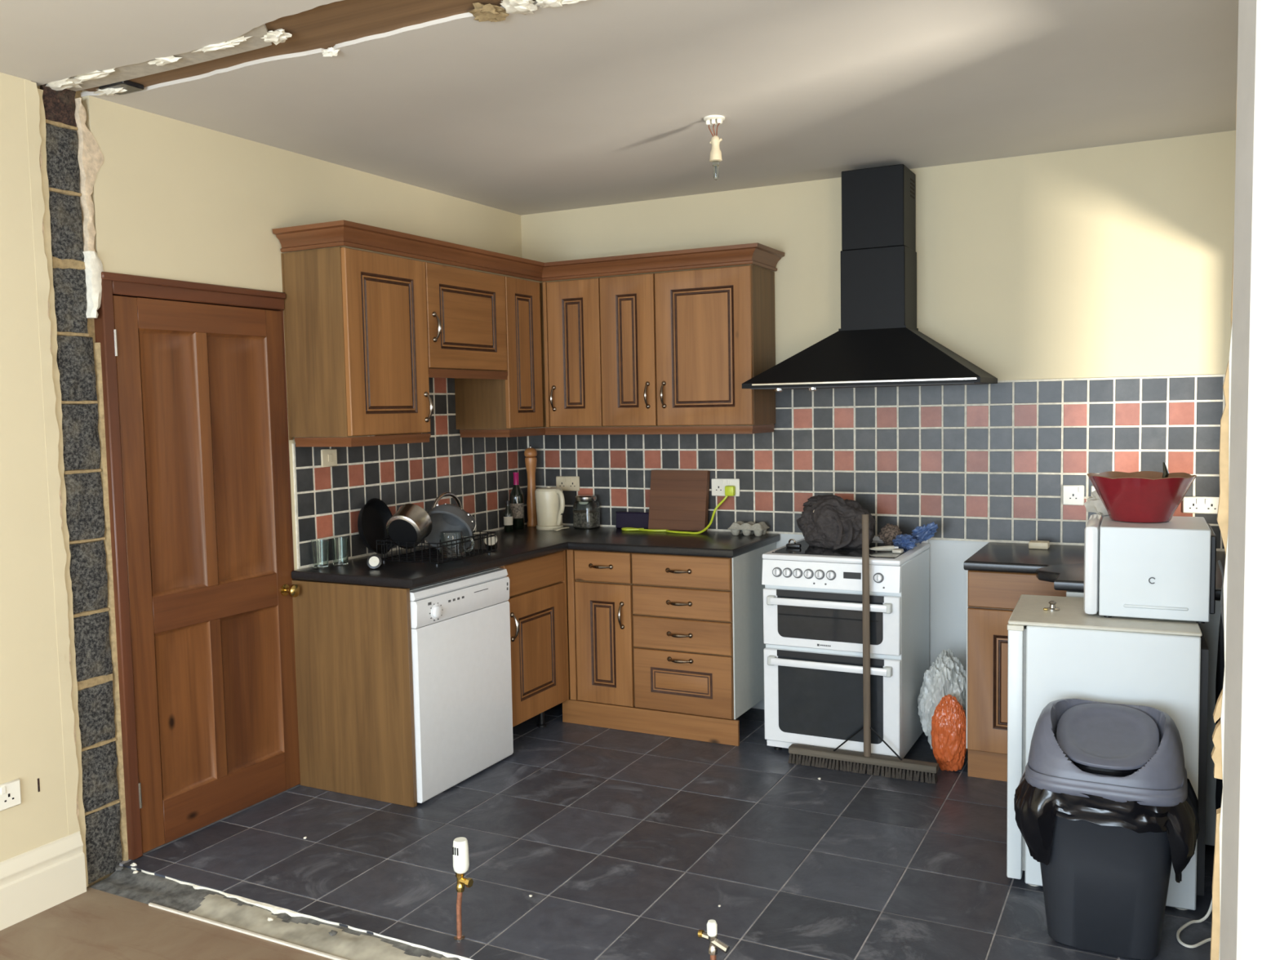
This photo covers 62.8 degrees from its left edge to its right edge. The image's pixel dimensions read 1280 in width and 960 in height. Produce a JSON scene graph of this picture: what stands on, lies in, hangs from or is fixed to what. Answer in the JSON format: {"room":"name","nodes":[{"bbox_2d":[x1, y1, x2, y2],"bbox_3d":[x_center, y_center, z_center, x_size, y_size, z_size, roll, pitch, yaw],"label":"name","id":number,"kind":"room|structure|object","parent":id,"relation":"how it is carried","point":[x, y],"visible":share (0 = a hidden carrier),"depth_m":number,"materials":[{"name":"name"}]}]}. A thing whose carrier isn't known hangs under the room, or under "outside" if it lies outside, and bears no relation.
{"room":"kitchen","nodes":[
{"label":"kitchen","id":0,"kind":"room"},
{"bbox_2d":[0,887,333,959],"bbox_3d":[-1.056,1.614,0.478,4.200,0.090,4.755,1,4,27],"label":"floor","id":1,"kind":"structure","parent":0,"point":[94,924],"depth_m":3.19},
{"bbox_2d":[148,902,347,959],"bbox_3d":[-0.139,1.396,2.659,3.250,0.007,0.008,1,4,27],"label":"trim","id":2,"kind":"structure","parent":1,"relation":"on","point":[228,926],"depth_m":3.19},
{"bbox_2d":[0,0,343,85],"bbox_3d":[-1.115,-1.074,0.275,4.440,0.018,4.961,1,4,27],"label":"ceiling","id":3,"kind":"structure","parent":0,"point":[42,42],"depth_m":2.88,"materials":[{"name":"paint"}]},
{"bbox_2d":[74,67,115,82],"bbox_3d":[-1.688,-1.265,3.259,0.240,0.032,0.058,1,4,27],"label":"lump","id":4,"kind":"object","parent":3,"relation":"attached to","point":[97,74],"visible":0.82,"depth_m":3.25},
{"bbox_2d":[0,72,527,888],"bbox_3d":[-2.350,0.113,2.630,0.138,2.836,7.620,1,4,27],"label":"wall","id":5,"kind":"structure","parent":0,"point":[173,199],"depth_m":3.55,"materials":[{"name":"beige paint"}]},
{"bbox_2d":[0,778,21,811],"bbox_3d":[-1.987,0.987,3.244,0.014,0.083,0.147,1,4,27],"label":"wall socket","id":6,"kind":"object","parent":5,"relation":"attached to","point":[10,792],"visible":1,"depth_m":3.28,"materials":[{"name":"plastic"}]},
{"bbox_2d":[37,777,39,791],"bbox_3d":[-1.931,0.979,3.369,0.002,0.044,0.006,1,4,27],"label":"scuff","id":7,"kind":"object","parent":5,"relation":"attached to","point":[38,783],"visible":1,"depth_m":3.37,"materials":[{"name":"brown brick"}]},
{"bbox_2d":[0,831,86,930],"bbox_3d":[-2.928,1.438,1.401,0.020,0.204,4.724,1,4,27],"label":"baseboard","id":8,"kind":"structure","parent":5,"relation":"attached to","point":[33,882],"depth_m":3.37,"materials":[{"name":"wood"}]},
{"bbox_2d":[93,271,293,860],"bbox_3d":[-1.656,0.291,3.985,0.132,2.046,0.818,1,4,27],"label":"trim","id":9,"kind":"structure","parent":5,"relation":"attached to","point":[112,283],"depth_m":3.63,"materials":[{"name":"brown wood"}]},
{"bbox_2d":[112,295,300,853],"bbox_3d":[-1.593,0.320,3.962,0.103,1.956,0.776,1,4,27],"label":"door","id":10,"kind":"structure","parent":5,"relation":"in","point":[244,362],"depth_m":3.94,"materials":[{"name":"brown wood"}]},
{"bbox_2d":[320,448,337,467],"bbox_3d":[-1.327,-0.094,4.482,0.014,0.076,0.092,1,4,27],"label":"light switch","id":11,"kind":"object","parent":5,"relation":"attached to","point":[328,456],"visible":1,"depth_m":4.47,"materials":[{"name":"plastic"}]},
{"bbox_2d":[280,246,433,439],"bbox_3d":[-1.167,-0.556,4.413,0.370,0.756,0.504,1,4,27],"label":"upper cabinet","id":12,"kind":"object","parent":5,"relation":"attached to","point":[355,321],"visible":1,"depth_m":4.24,"materials":[{"name":"brown wood"}]},
{"bbox_2d":[294,433,431,446],"bbox_3d":[-1.164,-0.170,4.443,0.301,0.038,0.500,1,4,27],"label":"pelmet","id":13,"kind":"object","parent":12,"relation":"attached to","point":[375,440],"visible":0.94,"depth_m":4.27,"materials":[{"name":"wood"}]},
{"bbox_2d":[271,220,784,281],"bbox_3d":[-0.473,-1.024,4.856,2.365,0.086,0.970,-3,4,-24],"label":"crown molding","id":14,"kind":"structure","parent":12,"relation":"attached to","point":[339,233],"depth_m":4.87,"materials":[{"name":"wood"}]},
{"bbox_2d":[425,262,506,371],"bbox_3d":[-0.913,-0.742,4.896,0.361,0.461,0.607,1,4,27],"label":"upper cabinet","id":15,"kind":"object","parent":5,"relation":"attached to","point":[465,308],"visible":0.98,"depth_m":4.81,"materials":[{"name":"brown wood"}]},
{"bbox_2d":[428,368,507,379],"bbox_3d":[-0.790,-0.489,4.854,0.016,0.039,0.607,1,4,27],"label":"pelmet","id":16,"kind":"object","parent":15,"relation":"attached to","point":[433,373],"visible":1,"depth_m":4.83,"materials":[{"name":"wood"}]},
{"bbox_2d":[454,275,544,429],"bbox_3d":[-0.642,-0.646,5.474,0.323,0.744,0.650,1,4,27],"label":"upper cabinet","id":17,"kind":"object","parent":5,"relation":"attached to","point":[516,402],"visible":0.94,"depth_m":5.23,"materials":[{"name":"brown wood"}]},
{"bbox_2d":[459,424,774,437],"bbox_3d":[-0.125,-0.243,5.212,1.561,0.038,0.334,0,4,11],"label":"pelmet","id":18,"kind":"object","parent":17,"relation":"attached to","point":[764,428],"visible":1,"depth_m":5.19,"materials":[{"name":"wood"}]},
{"bbox_2d":[89,866,472,959],"bbox_3d":[-0.211,1.424,2.772,3.620,0.118,0.130,1,4,27],"label":"threshold","id":19,"kind":"object","parent":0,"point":[288,926],"depth_m":3.26,"materials":[{"name":"white concrete"}]},
{"bbox_2d":[115,866,123,871],"bbox_3d":[-1.786,1.334,3.599,0.027,0.014,0.025,-1,4,1],"label":"chip","id":20,"kind":"object","parent":19,"relation":"on","point":[118,868],"visible":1,"depth_m":3.59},
{"bbox_2d":[328,929,337,936],"bbox_3d":[-0.916,1.351,3.127,0.027,0.014,0.022,1,4,27],"label":"chip","id":21,"kind":"object","parent":19,"relation":"on","point":[331,932],"visible":1,"depth_m":3.12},
{"bbox_2d":[80,0,1238,215],"bbox_3d":[0.393,-1.355,3.871,3.860,0.014,2.723,1,4,27],"label":"ceiling","id":22,"kind":"structure","parent":0,"point":[588,103],"depth_m":3.57,"materials":[{"name":"paint"}]},
{"bbox_2d":[322,47,339,56],"bbox_3d":[-0.914,-1.271,3.110,0.079,0.031,0.021,1,4,27],"label":"lump","id":23,"kind":"object","parent":22,"relation":"attached to","point":[330,51],"visible":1,"depth_m":3.10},
{"bbox_2d":[467,2,509,22],"bbox_3d":[-0.407,-1.258,2.830,0.106,0.031,0.116,1,4,27],"label":"lump","id":24,"kind":"object","parent":22,"relation":"attached to","point":[488,12],"visible":0.98,"depth_m":2.81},
{"bbox_2d":[500,0,537,14],"bbox_3d":[-0.317,-1.258,2.781,0.088,0.028,0.124,1,4,27],"label":"lump","id":25,"kind":"object","parent":22,"relation":"attached to","point":[513,6],"visible":0.99,"depth_m":2.77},
{"bbox_2d":[533,0,562,8],"bbox_3d":[-0.234,-1.255,2.746,0.094,0.033,0.072,1,4,27],"label":"lump","id":26,"kind":"object","parent":22,"relation":"attached to","point":[543,3],"visible":1,"depth_m":2.75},
{"bbox_2d":[560,0,586,4],"bbox_3d":[-0.154,-1.256,2.724,0.141,0.030,0.018,1,4,27],"label":"lump","id":27,"kind":"object","parent":22,"relation":"attached to","point":[564,2],"visible":1,"depth_m":2.74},
{"bbox_2d":[703,115,724,180],"bbox_3d":[0.279,-1.235,3.915,0.080,0.228,0.080,1,4,27],"label":"pendant lamp","id":28,"kind":"object","parent":22,"relation":"hanging from","point":[715,157],"visible":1,"depth_m":3.90,"materials":[{"name":"plastic"}]},
{"bbox_2d":[119,697,1214,959],"bbox_3d":[0.358,1.325,4.020,3.740,0.120,2.627,1,4,27],"label":"floor","id":29,"kind":"structure","parent":0,"point":[625,845],"depth_m":3.60,"materials":[{"name":"tile"}]},
{"bbox_2d":[292,579,417,807],"bbox_3d":[-1.156,0.847,4.222,0.600,0.864,0.020,1,4,27],"label":"end panel","id":30,"kind":"object","parent":29,"relation":"on","point":[353,642],"visible":1,"depth_m":4.20,"materials":[{"name":"brown wood"}]},
{"bbox_2d":[409,567,513,803],"bbox_3d":[-0.974,0.830,4.502,0.616,0.852,0.636,1,4,27],"label":"dishwasher","id":31,"kind":"object","parent":29,"relation":"on","point":[460,626],"visible":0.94,"depth_m":4.33,"materials":[{"name":"white metal"}]},
{"bbox_2d":[452,836,473,940],"bbox_3d":[-0.518,1.198,3.068,0.068,0.300,0.047,1,4,27],"label":"radiator valve","id":32,"kind":"object","parent":29,"relation":"on","point":[460,847],"visible":1,"depth_m":3.05,"materials":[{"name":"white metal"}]},
{"bbox_2d":[498,550,569,727],"bbox_3d":[-0.585,0.762,5.292,0.627,0.862,1.122,1,4,27],"label":"base cabinet","id":33,"kind":"object","parent":29,"relation":"on","point":[538,600],"visible":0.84,"depth_m":4.91,"materials":[{"name":"brown wood"}]},
{"bbox_2d":[291,524,779,588],"bbox_3d":[-0.367,0.339,4.769,1.479,0.038,1.790,1,4,27],"label":"countertop","id":34,"kind":"structure","parent":33,"relation":"on","point":[529,542],"depth_m":4.82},
{"bbox_2d":[311,539,328,568],"bbox_3d":[-1.330,0.308,4.365,0.072,0.115,0.072,1,4,27],"label":"tumbler","id":35,"kind":"object","parent":34,"relation":"on","point":[320,548],"visible":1,"depth_m":4.34,"materials":[{"name":"clear glass"}]},
{"bbox_2d":[330,537,348,566],"bbox_3d":[-1.264,0.303,4.427,0.072,0.115,0.072,1,4,27],"label":"tumbler","id":36,"kind":"object","parent":34,"relation":"on","point":[340,545],"visible":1,"depth_m":4.40,"materials":[{"name":"clear glass"}]},
{"bbox_2d":[366,554,382,568],"bbox_3d":[-1.091,0.336,4.310,0.060,0.061,0.036,-1,4,-5],"label":"timer","id":37,"kind":"object","parent":34,"relation":"on","point":[374,561],"visible":1,"depth_m":4.30,"materials":[{"name":"white plastic"}]},
{"bbox_2d":[357,497,392,554],"bbox_3d":[-1.139,0.198,4.682,0.080,0.246,0.396,0,4,20],"label":"frying pan","id":38,"kind":"object","parent":34,"relation":"on","point":[374,516],"visible":0.77,"depth_m":4.63,"materials":[{"name":"black metal"}]},
{"bbox_2d":[376,530,496,567],"bbox_3d":[-0.879,0.293,4.556,0.325,0.103,0.414,1,4,27],"label":"dish rack","id":39,"kind":"object","parent":34,"relation":"on","point":[437,562],"visible":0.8,"depth_m":4.47,"materials":[{"name":"black metal"}]},
{"bbox_2d":[386,503,432,550],"bbox_3d":[-1.015,0.206,4.460,0.253,0.212,0.160,1,4,27],"label":"saucepan","id":40,"kind":"object","parent":39,"relation":"in","point":[411,522],"visible":0.97,"depth_m":4.39,"materials":[{"name":"metal"}]},
{"bbox_2d":[424,503,473,550],"bbox_3d":[-0.832,0.212,4.578,0.235,0.224,0.194,1,4,27],"label":"colander","id":41,"kind":"object","parent":39,"relation":"in","point":[446,517],"visible":0.73,"depth_m":4.63,"materials":[{"name":"silver metal"}]},
{"bbox_2d":[431,492,462,508],"bbox_3d":[-0.926,0.183,5.047,0.060,0.254,0.300,1,4,27],"label":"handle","id":42,"kind":"object","parent":41,"relation":"attached to","point":[439,497],"visible":0.43,"depth_m":5.02,"materials":[{"name":"silver metal"}]},
{"bbox_2d":[466,511,475,530],"bbox_3d":[-0.837,0.230,5.036,0.117,0.153,0.061,-4,5,-33],"label":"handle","id":43,"kind":"object","parent":41,"relation":"attached to","point":[472,517],"visible":0.27,"depth_m":5.04,"materials":[{"name":"silver metal"}]},
{"bbox_2d":[468,513,475,530],"bbox_3d":[-0.837,0.210,5.033,0.108,0.103,0.057,-4,5,-33],"label":"bowl","id":44,"kind":"object","parent":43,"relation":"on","point":[472,517],"depth_m":5.04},
{"bbox_2d":[439,530,474,557],"bbox_3d":[-0.795,0.271,4.484,0.134,0.108,0.112,1,4,27],"label":"glass jug","id":45,"kind":"object","parent":39,"relation":"in","point":[445,535],"visible":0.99,"depth_m":4.45,"materials":[{"name":"clear"}]},
{"bbox_2d":[484,533,497,549],"bbox_3d":[-0.688,0.290,4.843,0.064,0.082,0.082,-2,4,-8],"label":"steel cup","id":46,"kind":"object","parent":34,"relation":"on","point":[493,547],"visible":0.68,"depth_m":4.83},
{"bbox_2d":[503,500,512,532],"bbox_3d":[-0.696,0.190,5.540,0.049,0.164,0.049,1,4,27],"label":"sauce bottle","id":47,"kind":"object","parent":34,"relation":"on","point":[508,513],"visible":1,"depth_m":5.52,"materials":[{"name":"black glass"}]},
{"bbox_2d":[509,471,524,529],"bbox_3d":[-0.663,0.111,5.647,0.075,0.306,0.074,1,4,27],"label":"wine bottle","id":48,"kind":"object","parent":34,"relation":"on","point":[517,503],"visible":0.94,"depth_m":5.62,"materials":[{"name":"glass"}]},
{"bbox_2d":[524,445,537,526],"bbox_3d":[-0.596,0.032,5.769,0.072,0.443,0.071,1,4,27],"label":"pepper mill","id":49,"kind":"object","parent":34,"relation":"on","point":[531,460],"visible":0.93,"depth_m":5.75,"materials":[{"name":"brown wood"}]},
{"bbox_2d":[534,486,568,530],"bbox_3d":[-0.477,0.148,5.614,0.215,0.229,0.164,1,4,27],"label":"kettle","id":50,"kind":"object","parent":34,"relation":"on","point":[549,501],"visible":1,"depth_m":5.56,"materials":[{"name":"beige plastic"}]},
{"bbox_2d":[572,494,599,528],"bbox_3d":[-0.288,0.169,5.637,0.130,0.177,0.130,1,4,27],"label":"storage jar","id":51,"kind":"object","parent":34,"relation":"on","point":[586,508],"visible":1,"depth_m":5.58,"materials":[{"name":"clear glass"}]},
{"bbox_2d":[615,511,648,528],"bbox_3d":[-0.035,0.214,5.562,0.206,0.089,0.033,1,4,27],"label":"tin","id":52,"kind":"object","parent":34,"relation":"on","point":[624,519],"visible":0.8,"depth_m":5.55,"materials":[{"name":"purple metal"}]},
{"bbox_2d":[621,496,728,533],"bbox_3d":[0.158,0.173,5.364,0.578,0.191,0.125,0,4,20],"label":"cable","id":53,"kind":"object","parent":34,"relation":"on","point":[725,497],"visible":1,"depth_m":5.33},
{"bbox_2d":[648,470,710,531],"bbox_3d":[0.201,0.105,5.422,0.320,0.312,0.082,1,4,27],"label":"chopping board","id":54,"kind":"object","parent":34,"relation":"on","point":[679,499],"visible":0.99,"depth_m":5.40,"materials":[{"name":"brown wood"}]},
{"bbox_2d":[727,520,769,536],"bbox_3d":[0.539,0.240,5.199,0.180,0.064,0.115,1,4,27],"label":"box","id":55,"kind":"object","parent":34,"relation":"on","point":[748,528],"visible":1,"depth_m":5.16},
{"bbox_2d":[728,527,769,536],"bbox_3d":[0.540,0.254,5.199,0.180,0.036,0.115,1,4,27],"label":"tray","id":56,"kind":"object","parent":55,"relation":"attached to","point":[757,531],"depth_m":5.16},
{"bbox_2d":[566,549,635,706],"bbox_3d":[-0.071,0.693,5.302,0.351,0.744,0.629,1,4,27],"label":"base cabinet","id":57,"kind":"object","parent":29,"relation":"on","point":[600,584],"visible":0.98,"depth_m":5.05,"materials":[{"name":"brown wood"}]},
{"bbox_2d":[562,698,739,746],"bbox_3d":[0.035,1.146,4.985,0.932,0.116,0.016,1,4,27],"label":"plinth","id":58,"kind":"object","parent":29,"relation":"on","point":[665,723],"visible":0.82,"depth_m":4.96,"materials":[{"name":"brown wood"}]},
{"bbox_2d":[631,542,776,719],"bbox_3d":[0.316,0.697,5.104,0.512,0.748,0.629,1,4,27],"label":"base cabinet","id":59,"kind":"object","parent":29,"relation":"on","point":[699,646],"visible":0.99,"depth_m":4.86,"materials":[{"name":"brown wood"}]},
{"bbox_2d":[697,919,729,959],"bbox_3d":[0.192,1.248,2.709,0.089,0.223,0.027,2,5,37],"label":"radiator valve","id":60,"kind":"object","parent":29,"relation":"on","point":[711,935],"visible":1,"depth_m":2.70,"materials":[{"name":"white metal"}]},
{"bbox_2d":[761,523,929,758],"bbox_3d":[0.945,0.701,4.766,0.608,0.998,0.650,1,4,27],"label":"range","id":61,"kind":"object","parent":29,"relation":"on","point":[813,615],"depth_m":4.52,"materials":[{"name":"white metal"}]},
{"bbox_2d":[786,538,801,548],"bbox_3d":[0.702,0.288,4.770,0.068,0.038,0.044,1,4,27],"label":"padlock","id":62,"kind":"object","parent":61,"relation":"on","point":[788,545],"visible":1,"depth_m":4.75,"materials":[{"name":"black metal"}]},
{"bbox_2d":[796,494,875,550],"bbox_3d":[0.884,0.187,4.779,0.349,0.232,0.315,1,4,27],"label":"plastic bag","id":63,"kind":"object","parent":61,"relation":"on","point":[826,521],"visible":0.96,"depth_m":4.70,"materials":[{"name":"plastic"}]},
{"bbox_2d":[762,538,929,565],"bbox_3d":[0.942,0.320,4.749,0.608,0.025,0.600,1,4,27],"label":"cooktop","id":64,"kind":"object","parent":61,"relation":"in","point":[806,555],"depth_m":4.56,"materials":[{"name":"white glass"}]},
{"bbox_2d":[869,545,898,551],"bbox_3d":[1.067,0.300,4.586,0.123,0.025,0.032,-1,4,-1],"label":"tube","id":65,"kind":"object","parent":61,"relation":"on","point":[889,548],"visible":0.84,"depth_m":4.58,"materials":[{"name":"white plastic"}]},
{"bbox_2d":[892,548,903,553],"bbox_3d":[1.116,0.307,4.541,0.040,0.016,0.050,1,4,27],"label":"paper scrap","id":66,"kind":"object","parent":61,"relation":"on","point":[895,550],"visible":1,"depth_m":4.52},
{"bbox_2d":[892,533,918,549],"bbox_3d":[1.176,0.272,4.669,0.112,0.066,0.117,1,4,27],"label":"plastic bag","id":67,"kind":"object","parent":61,"relation":"on","point":[905,541],"visible":0.95,"depth_m":4.64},
{"bbox_2d":[911,521,937,543],"bbox_3d":[1.279,0.237,4.717,0.126,0.104,0.083,1,4,27],"label":"plastic bag","id":68,"kind":"object","parent":61,"relation":"on","point":[923,533],"visible":0.9,"depth_m":4.70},
{"bbox_2d":[787,514,938,783],"bbox_3d":[0.924,0.684,4.385,0.630,1.084,0.075,1,4,27],"label":"broom","id":69,"kind":"object","parent":29,"relation":"on","point":[898,767],"visible":1,"depth_m":4.37,"materials":[{"name":"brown wood"}]},
{"bbox_2d":[917,648,966,749],"bbox_3d":[1.323,0.972,4.566,0.224,0.472,0.218,1,4,27],"label":"bag","id":70,"kind":"object","parent":29,"relation":"on","point":[946,676],"visible":0.58,"depth_m":4.50,"materials":[{"name":"plastic"}]},
{"bbox_2d":[930,693,966,771],"bbox_3d":[1.299,1.058,4.398,0.151,0.325,0.115,1,4,27],"label":"net bag","id":71,"kind":"object","parent":29,"relation":"on","point":[948,722],"visible":0.95,"depth_m":4.36,"materials":[{"name":"plastic"}]},
{"bbox_2d":[966,569,1066,781],"bbox_3d":[1.664,0.778,4.445,0.452,0.862,0.591,1,4,27],"label":"base cabinet","id":72,"kind":"object","parent":29,"relation":"on","point":[992,597],"visible":0.41,"depth_m":4.24,"materials":[{"name":"brown wood"}]},
{"bbox_2d":[963,542,1225,599],"bbox_3d":[1.825,0.342,4.109,1.034,0.038,0.978,1,4,27],"label":"countertop","id":73,"kind":"structure","parent":72,"relation":"on","point":[1063,566],"depth_m":4.18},
{"bbox_2d":[1028,540,1049,549],"bbox_3d":[1.726,0.280,4.538,0.080,0.030,0.070,1,4,27],"label":"box","id":74,"kind":"object","parent":73,"relation":"on","point":[1036,544],"visible":1,"depth_m":4.51,"materials":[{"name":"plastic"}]},
{"bbox_2d":[1013,698,1199,959],"bbox_3d":[1.335,0.990,3.017,0.482,0.651,0.401,1,4,27],"label":"bin","id":75,"kind":"object","parent":29,"relation":"on","point":[1105,802],"visible":1,"depth_m":2.89,"materials":[{"name":"grey plastic"}]},
{"bbox_2d":[1006,594,1208,910],"bbox_3d":[1.520,0.855,3.436,0.562,0.855,0.494,1,4,24],"label":"fridge","id":76,"kind":"object","parent":29,"relation":"on","point":[1068,652],"visible":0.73,"depth_m":3.20,"materials":[{"name":"white metal"}]},
{"bbox_2d":[1043,600,1059,611],"bbox_3d":[1.356,0.413,3.454,0.049,0.030,0.044,1,4,27],"label":"stopper","id":77,"kind":"object","parent":76,"relation":"on","point":[1052,607],"visible":1,"depth_m":3.44,"materials":[{"name":"metal"}]},
{"bbox_2d":[1084,514,1216,623],"bbox_3d":[1.653,0.279,3.415,0.368,0.292,0.391,1,4,25],"label":"microwave","id":78,"kind":"object","parent":76,"relation":"on","point":[1166,570],"visible":1,"depth_m":3.25,"materials":[{"name":"white metal"}]},
{"bbox_2d":[1084,490,1108,515],"bbox_3d":[1.599,0.067,3.619,0.124,0.103,0.088,1,4,27],"label":"packet","id":79,"kind":"object","parent":78,"relation":"on","point":[1094,504],"visible":0.49,"depth_m":3.61,"materials":[{"name":"paper"}]},
{"bbox_2d":[1087,471,1196,522],"bbox_3d":[1.640,0.055,3.438,0.325,0.150,0.325,1,4,27],"label":"bowl","id":80,"kind":"object","parent":78,"relation":"on","point":[1141,496],"visible":1,"depth_m":3.35,"materials":[{"name":"red plastic"}]},
{"bbox_2d":[1162,462,1168,477],"bbox_3d":[1.714,-0.010,3.429,0.017,0.097,0.026,-5,5,-40],"label":"stalk","id":81,"kind":"object","parent":80,"relation":"in","point":[1166,473],"visible":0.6,"depth_m":3.42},
{"bbox_2d":[1217,560,1224,627],"bbox_3d":[1.729,0.424,3.115,0.033,0.353,0.152,0,4,12],"label":"power flex","id":82,"kind":"object","parent":78,"relation":"hanging from","point":[1219,561],"visible":0.47,"depth_m":3.09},
{"bbox_2d":[1066,591,1221,845],"bbox_3d":[1.875,0.809,3.789,0.600,0.844,0.380,1,4,27],"label":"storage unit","id":83,"kind":"object","parent":29,"relation":"on","point":[1210,629],"visible":0.08,"depth_m":3.55,"materials":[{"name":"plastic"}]},
{"bbox_2d":[1176,897,1212,947],"bbox_3d":[1.629,1.215,3.020,0.224,0.190,0.132,-2,4,-11],"label":"power flex","id":84,"kind":"object","parent":29,"relation":"on","point":[1209,911],"visible":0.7,"depth_m":3.04,"materials":[{"name":"plastic"}]},
{"bbox_2d":[1215,600,1224,819],"bbox_3d":[1.874,0.709,3.178,0.226,1.169,0.340,1,4,27],"label":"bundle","id":85,"kind":"object","parent":29,"relation":"on","point":[1220,655],"visible":0.09,"depth_m":3.18,"materials":[{"name":"plastic"}]},
{"bbox_2d":[520,130,1235,709],"bbox_3d":[1.059,-0.124,5.087,3.740,2.836,0.131,1,4,27],"label":"wall","id":86,"kind":"structure","parent":0,"point":[1094,284],"depth_m":4.73,"materials":[{"name":"beige paint"}]},
{"bbox_2d":[555,475,579,491],"bbox_3d":[-0.397,0.019,5.759,0.148,0.080,0.014,1,4,27],"label":"wall socket","id":87,"kind":"object","parent":86,"relation":"attached to","point":[565,482],"visible":0.97,"depth_m":5.75,"materials":[{"name":"plastic"}]},
{"bbox_2d":[541,277,604,426],"bbox_3d":[-0.293,-0.651,5.458,0.349,0.744,0.361,1,4,27],"label":"upper cabinet","id":88,"kind":"object","parent":86,"relation":"attached to","point":[571,308],"visible":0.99,"depth_m":5.33,"materials":[{"name":"brown wood"}]},
{"bbox_2d":[599,273,657,426],"bbox_3d":[0.000,-0.647,5.309,0.303,0.744,0.361,1,4,27],"label":"upper cabinet","id":89,"kind":"object","parent":86,"relation":"attached to","point":[627,303],"visible":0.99,"depth_m":5.18,"materials":[{"name":"brown wood"}]},
{"bbox_2d":[654,265,775,426],"bbox_3d":[0.361,-0.641,5.126,0.501,0.744,0.361,1,4,27],"label":"upper cabinet","id":90,"kind":"object","parent":86,"relation":"attached to","point":[715,327],"visible":1,"depth_m":5.00,"materials":[{"name":"brown wood"}]},
{"bbox_2d":[711,478,739,496],"bbox_3d":[0.434,0.038,5.337,0.154,0.090,0.014,1,4,27],"label":"wall socket","id":91,"kind":"object","parent":86,"relation":"attached to","point":[718,485],"visible":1,"depth_m":5.34,"materials":[{"name":"plastic"}]},
{"bbox_2d":[724,485,735,496],"bbox_3d":[0.455,0.055,5.303,0.050,0.052,0.034,1,4,27],"label":"plug","id":92,"kind":"object","parent":91,"relation":"attached to","point":[730,491],"visible":1,"depth_m":5.29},
{"bbox_2d":[742,164,997,391],"bbox_3d":[1.023,-0.896,4.699,1.042,0.984,0.481,1,4,27],"label":"hood","id":93,"kind":"object","parent":86,"relation":"attached to","point":[878,342],"visible":1,"depth_m":4.66,"materials":[{"name":"black metal"}]},
{"bbox_2d":[1062,484,1084,505],"bbox_3d":[1.897,0.067,4.593,0.088,0.088,0.014,1,4,27],"label":"wall socket","id":94,"kind":"object","parent":86,"relation":"attached to","point":[1073,495],"visible":0.99,"depth_m":4.59,"materials":[{"name":"plastic"}]},
{"bbox_2d":[1090,485,1095,496],"bbox_3d":[1.998,0.068,4.542,0.085,0.088,0.014,1,4,27],"label":"wall socket","id":95,"kind":"object","parent":86,"relation":"attached to","point":[1092,489],"visible":0.09,"depth_m":4.55,"materials":[{"name":"plastic"}]},
{"bbox_2d":[1182,496,1218,514],"bbox_3d":[2.343,0.105,4.369,0.147,0.070,0.014,1,4,27],"label":"wall socket","id":96,"kind":"object","parent":86,"relation":"attached to","point":[1191,504],"visible":0.87,"depth_m":4.37,"materials":[{"name":"plastic"}]},
{"bbox_2d":[1209,0,1279,959],"bbox_3d":[1.496,0.097,1.797,0.891,2.836,0.150,1,4,27],"label":"wall","id":97,"kind":"structure","parent":0,"point":[1246,752],"depth_m":1.92,"materials":[{"name":"white paint"}]},
{"bbox_3d":[-0.452,-1.316,1.482,4.520,0.100,7.900,1,4,27],"label":"ceiling","id":98,"kind":"structure","parent":0,"visible":0},
{"bbox_2d":[84,0,536,91],"bbox_3d":[0.012,-1.300,2.484,4.200,0.088,0.300,1,4,27],"label":"ceiling beam","id":99,"kind":"structure","parent":98,"relation":"attached to","point":[326,26],"depth_m":2.92,"materials":[{"name":"wood"}]},
{"bbox_2d":[93,87,127,95],"bbox_3d":[-1.726,-1.275,3.429,0.151,0.031,0.051,1,4,27],"label":"lump","id":100,"kind":"object","parent":99,"relation":"attached to","point":[108,91],"visible":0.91,"depth_m":3.42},
{"bbox_2d":[98,80,143,94],"bbox_3d":[-1.690,-1.280,3.418,0.120,0.016,0.080,1,4,27],"label":"timber packer","id":101,"kind":"object","parent":99,"relation":"attached to","point":[131,86],"visible":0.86,"depth_m":3.40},
{"bbox_2d":[68,23,271,91],"bbox_3d":[-1.443,-1.271,3.171,0.985,0.010,0.138,1,4,27],"label":"strip","id":102,"kind":"object","parent":99,"relation":"attached to","point":[129,72],"visible":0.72,"depth_m":3.19,"materials":[{"name":"grey paint"}]},
{"bbox_2d":[44,77,83,90],"bbox_3d":[-1.827,-1.269,3.349,0.187,0.033,0.085,1,4,27],"label":"lump","id":103,"kind":"object","parent":102,"relation":"attached to","point":[67,83],"visible":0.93,"depth_m":3.34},
{"bbox_2d":[147,55,182,66],"bbox_3d":[-1.421,-1.262,3.143,0.129,0.030,0.054,1,4,27],"label":"lump","id":104,"kind":"object","parent":102,"relation":"attached to","point":[158,61],"visible":0.87,"depth_m":3.13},
{"bbox_2d":[191,35,252,53],"bbox_3d":[-1.208,-1.256,3.026,0.258,0.031,0.038,1,4,27],"label":"lump","id":105,"kind":"object","parent":102,"relation":"attached to","point":[230,43],"visible":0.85,"depth_m":3.01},
{"bbox_2d":[261,28,292,44],"bbox_3d":[-1.030,-1.257,2.975,0.101,0.031,0.073,1,4,27],"label":"lump","id":106,"kind":"object","parent":102,"relation":"attached to","point":[277,36],"visible":1,"depth_m":2.96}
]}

